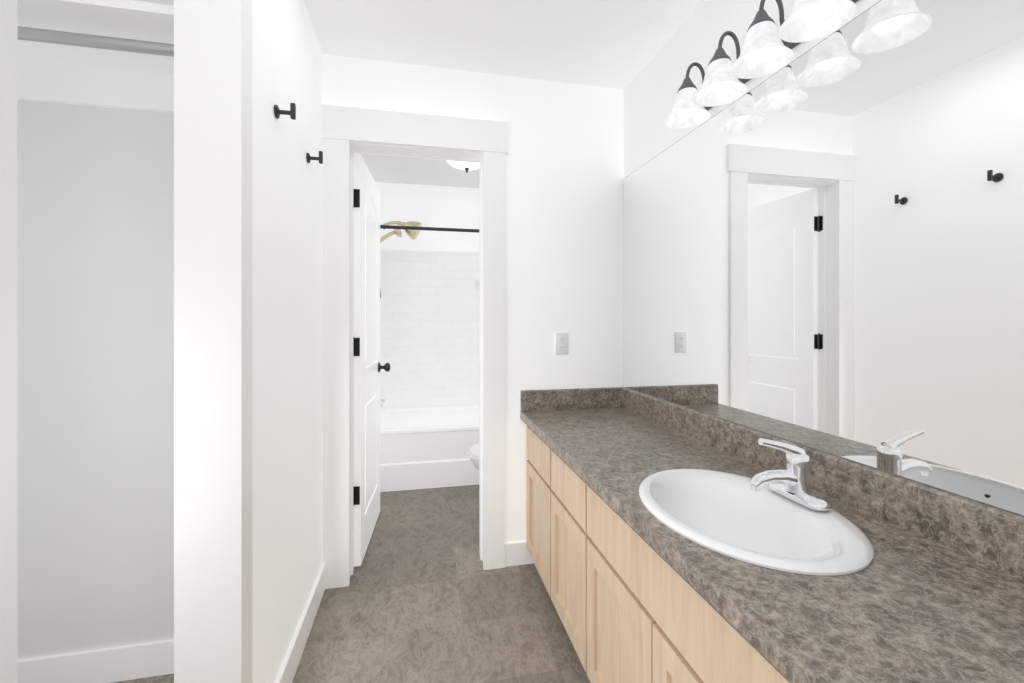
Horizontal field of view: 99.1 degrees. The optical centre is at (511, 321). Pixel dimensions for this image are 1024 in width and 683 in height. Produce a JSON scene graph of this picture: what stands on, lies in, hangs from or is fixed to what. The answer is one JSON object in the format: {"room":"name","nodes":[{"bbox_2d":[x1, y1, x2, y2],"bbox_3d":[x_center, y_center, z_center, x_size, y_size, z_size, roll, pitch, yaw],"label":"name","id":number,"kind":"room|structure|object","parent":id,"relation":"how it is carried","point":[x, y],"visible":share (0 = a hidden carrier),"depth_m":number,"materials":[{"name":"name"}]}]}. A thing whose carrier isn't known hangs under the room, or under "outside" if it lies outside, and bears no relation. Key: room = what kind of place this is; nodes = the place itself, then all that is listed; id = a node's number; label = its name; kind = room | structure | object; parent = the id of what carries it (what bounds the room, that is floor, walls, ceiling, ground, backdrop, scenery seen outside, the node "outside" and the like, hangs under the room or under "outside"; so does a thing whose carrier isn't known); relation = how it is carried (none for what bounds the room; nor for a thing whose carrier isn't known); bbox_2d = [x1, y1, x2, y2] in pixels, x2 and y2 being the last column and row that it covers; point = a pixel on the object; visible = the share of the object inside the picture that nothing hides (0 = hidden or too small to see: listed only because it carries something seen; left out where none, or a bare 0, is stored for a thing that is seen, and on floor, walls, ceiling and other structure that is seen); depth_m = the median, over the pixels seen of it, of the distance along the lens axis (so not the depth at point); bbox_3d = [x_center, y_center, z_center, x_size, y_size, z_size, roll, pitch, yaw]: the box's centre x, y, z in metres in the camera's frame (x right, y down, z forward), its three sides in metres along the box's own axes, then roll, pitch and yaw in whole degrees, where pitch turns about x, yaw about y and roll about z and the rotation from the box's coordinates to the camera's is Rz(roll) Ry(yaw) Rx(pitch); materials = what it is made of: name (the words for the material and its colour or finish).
{"room":"bathroom","nodes":[
{"label":"bathroom","id":0,"kind":"room"},
{"bbox_2d":[18,0,173,659],"bbox_3d":[-1.375,-0.003,1.538,0.948,2.440,0.120,0,0,-12],"label":"wall","id":1,"kind":"structure","parent":0,"point":[95,378],"depth_m":1.47,"materials":[{"name":"paint"}]},
{"bbox_2d":[18,0,173,112],"bbox_3d":[-1.326,-0.793,1.298,0.944,0.140,0.370,0,0,-12],"label":"closet shelf","id":2,"kind":"object","parent":1,"relation":"attached to","point":[69,74],"visible":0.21,"depth_m":1.40,"materials":[{"name":"white paint"}]},
{"bbox_2d":[18,639,173,682],"bbox_3d":[-1.364,1.162,1.473,0.944,0.110,0.013,0,0,-12],"label":"baseboard","id":3,"kind":"structure","parent":1,"relation":"attached to","point":[126,662],"depth_m":1.46,"materials":[{"name":"white paint"}]},
{"bbox_2d":[252,0,322,682],"bbox_3d":[-1.019,-0.003,2.434,0.120,2.440,2.815,0,0,-12],"label":"wall","id":4,"kind":"structure","parent":0,"point":[287,61],"depth_m":1.43,"materials":[{"name":"paint"}]},
{"bbox_2d":[274,103,295,119],"bbox_3d":[-0.697,-0.647,1.344,0.056,0.050,0.040,0,0,-12],"label":"hook","id":5,"kind":"object","parent":4,"relation":"attached to","point":[278,112],"visible":1,"depth_m":1.34,"materials":[{"name":"brown metal"}]},
{"bbox_2d":[275,565,324,682],"bbox_3d":[-0.766,1.162,1.560,0.013,0.110,0.859,0,0,-12],"label":"baseboard","id":6,"kind":"structure","parent":4,"relation":"attached to","point":[287,672],"depth_m":1.60,"materials":[{"name":"white paint"}]},
{"bbox_2d":[306,151,322,163],"bbox_3d":[-0.777,-0.647,1.723,0.056,0.050,0.040,0,0,-12],"label":"hook","id":7,"kind":"object","parent":4,"relation":"attached to","point":[309,158],"visible":1,"depth_m":1.72,"materials":[{"name":"brown metal"}]},
{"bbox_3d":[-1.165,0.092,3.433,0.008,1.450,0.800,0,0,-12],"label":"tile","id":8,"kind":"structure","parent":4,"relation":"attached to","visible":0},
{"bbox_2d":[380,399,384,406],"bbox_3d":[-1.092,0.357,3.479,0.152,0.650,0.170,0,0,-12],"label":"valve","id":9,"kind":"object","parent":8,"relation":"attached to","point":[382,402],"visible":0.21,"depth_m":3.48,"materials":[{"name":"silver metal"}]},
{"bbox_2d":[380,221,421,297],"bbox_3d":[-0.944,-0.494,3.481,0.443,0.629,0.161,0,0,-12],"label":"shower head","id":10,"kind":"object","parent":8,"relation":"attached to","point":[412,234],"visible":0.5,"depth_m":3.48},
{"bbox_2d":[323,54,343,105],"bbox_3d":[-0.834,-0.003,2.066,0.090,2.440,0.120,0,0,-12],"label":"wall","id":11,"kind":"structure","parent":0,"point":[333,79],"depth_m":2.01,"materials":[{"name":"paint"}]},
{"bbox_2d":[112,484,589,682],"bbox_3d":[-0.559,1.247,1.568,2.797,0.060,4.940,0,0,-12],"label":"floor","id":12,"kind":"structure","parent":0,"point":[424,596],"depth_m":1.80,"materials":[{"name":"stone"}]},
{"bbox_2d":[380,406,478,491],"bbox_3d":[-0.442,0.997,3.591,1.469,0.440,0.770,0,0,-12],"label":"bathtub","id":13,"kind":"object","parent":12,"relation":"on","point":[422,448],"visible":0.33,"depth_m":3.20,"materials":[{"name":"white ceramic"}]},
{"bbox_2d":[468,444,478,469],"bbox_3d":[0.084,0.849,2.826,0.738,0.736,0.490,0,0,-12],"label":"toilet","id":14,"kind":"object","parent":12,"relation":"on","point":[473,453],"visible":0.04,"depth_m":2.71,"materials":[{"name":"white ceramic"}]},
{"bbox_3d":[0.626,0.854,0.885,0.519,0.725,2.792,0,0,-12],"label":"bathroom vanity","id":15,"kind":"object","parent":12,"relation":"on","visible":0},
{"bbox_2d":[526,426,790,682],"bbox_3d":[0.365,0.817,0.815,0.019,0.600,2.750,0,0,-12],"label":"vanity cabinet","id":16,"kind":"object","parent":15,"relation":"attached to","point":[631,604],"depth_m":1.18,"materials":[{"name":"brown wood"}]},
{"bbox_2d":[520,387,1023,682],"bbox_3d":[0.608,0.420,0.871,0.560,0.144,2.812,0,0,-12],"label":"countertop","id":17,"kind":"structure","parent":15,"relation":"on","point":[933,592],"depth_m":0.80,"materials":[{"name":"laminate"}]},
{"bbox_2d":[639,469,873,575],"bbox_3d":[0.538,0.544,1.039,0.428,0.215,0.538,0,0,-12],"label":"sink","id":18,"kind":"object","parent":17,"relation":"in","point":[731,515],"visible":0.67,"depth_m":1.08,"materials":[{"name":"white ceramic"}]},
{"bbox_2d":[749,438,830,510],"bbox_3d":[0.651,0.359,1.063,0.161,0.153,0.160,0,0,-12],"label":"faucet","id":19,"kind":"object","parent":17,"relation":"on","point":[791,481],"visible":1,"depth_m":1.05,"materials":[{"name":"silver metal"}]},
{"bbox_2d":[375,182,478,251],"bbox_3d":[-1.117,-0.003,3.913,2.677,2.440,0.120,0,0,-12],"label":"wall","id":20,"kind":"structure","parent":0,"point":[439,206],"depth_m":3.94,"materials":[{"name":"paint"}]},
{"bbox_2d":[380,249,478,409],"bbox_3d":[-0.523,0.092,3.974,1.473,1.450,0.008,0,0,-12],"label":"tile","id":21,"kind":"structure","parent":20,"relation":"attached to","point":[429,326],"depth_m":3.92,"materials":[{"name":"white tile"}]},
{"bbox_2d":[380,225,478,232],"bbox_3d":[-0.368,-0.675,3.244,1.469,0.060,0.060,0,0,-12],"label":"curtain rod","id":22,"kind":"object","parent":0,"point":[427,228],"visible":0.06,"depth_m":3.18,"materials":[{"name":"brown metal"}]},
{"bbox_2d":[344,56,623,542],"bbox_3d":[-0.105,-0.003,2.220,1.399,2.440,0.120,0,0,-12],"label":"wall","id":23,"kind":"structure","parent":0,"point":[564,167],"depth_m":2.22,"materials":[{"name":"paint"}]},
{"bbox_2d":[322,104,507,588],"bbox_3d":[-0.457,0.118,2.146,0.859,2.198,0.170,0,0,-12],"label":"door frame","id":24,"kind":"structure","parent":23,"relation":"attached to","point":[343,127],"depth_m":2.07,"materials":[{"name":"white paint"}]},
{"bbox_2d":[353,154,389,566],"bbox_3d":[-0.806,0.193,2.450,0.177,2.024,0.642,0,0,-8],"label":"door leaf","id":25,"kind":"structure","parent":24,"relation":"in","point":[368,366],"depth_m":2.30,"materials":[{"name":"white paint"}]},
{"bbox_2d":[505,541,530,556],"bbox_3d":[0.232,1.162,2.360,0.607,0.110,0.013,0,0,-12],"label":"baseboard","id":26,"kind":"structure","parent":23,"relation":"attached to","point":[514,549],"depth_m":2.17,"materials":[{"name":"white paint"}]},
{"bbox_2d":[555,332,567,354],"bbox_3d":[0.255,0.116,2.231,0.070,0.115,0.007,0,0,-12],"label":"duplex electrical outlet","id":27,"kind":"object","parent":23,"relation":"attached to","point":[561,343],"visible":1,"depth_m":2.23,"materials":[{"name":"white plastic"}]},
{"bbox_2d":[304,0,702,187],"bbox_3d":[-0.559,-1.253,1.568,2.797,0.060,4.940,0,0,-12],"label":"ceiling","id":28,"kind":"structure","parent":0,"point":[616,44],"depth_m":1.88,"materials":[{"name":"paint"}]},
{"bbox_2d":[447,161,478,172],"bbox_3d":[-0.322,-1.139,3.108,0.320,0.167,0.320,0,0,-12],"label":"ceiling light","id":29,"kind":"object","parent":28,"relation":"attached to","point":[466,166],"visible":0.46,"depth_m":3.08,"materials":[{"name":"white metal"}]},
{"bbox_2d":[624,0,1022,515],"bbox_3d":[0.750,-0.003,1.846,0.120,2.440,4.940,0,0,-12],"label":"wall","id":30,"kind":"structure","parent":0,"point":[652,88],"depth_m":1.80,"materials":[{"name":"paint"}]},
{"bbox_2d":[664,0,858,128],"bbox_3d":[0.701,-0.827,1.314,0.196,0.208,0.720,0,0,-12],"label":"vanity light bar","id":31,"kind":"object","parent":30,"relation":"attached to","point":[768,46],"visible":1,"depth_m":1.25,"materials":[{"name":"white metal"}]},
{"bbox_2d":[623,0,1023,515],"bbox_3d":[0.877,-0.201,0.943,0.006,1.094,2.781,0,0,-12],"label":"mirror","id":32,"kind":"object","parent":30,"relation":"attached to","point":[823,245],"visible":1,"depth_m":1.06,"materials":[{"name":"clear glass"}]},
{"bbox_3d":[-1.868,-0.003,1.291,0.120,2.440,4.700,0,0,-12],"label":"wall","id":33,"kind":"structure","parent":0,"visible":0},
{"bbox_2d":[18,26,173,56],"bbox_3d":[-1.310,-0.773,1.174,0.924,0.060,0.060,0,0,-12],"label":"rail","id":34,"kind":"object","parent":33,"relation":"attached to","point":[87,40],"visible":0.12,"depth_m":1.20,"materials":[{"name":"silver metal"}]},
{"bbox_3d":[-1.010,-1.103,1.059,0.433,0.240,0.120,0,0,-12],"label":"wall","id":35,"kind":"structure","parent":0,"visible":0},
{"bbox_2d":[0,0,251,682],"bbox_3d":[-0.992,0.047,1.050,0.665,2.340,0.144,0,0,-12],"label":"trim","id":36,"kind":"structure","parent":35,"relation":"attached to","point":[212,341],"depth_m":1.04,"materials":[{"name":"white paint"}]}
]}

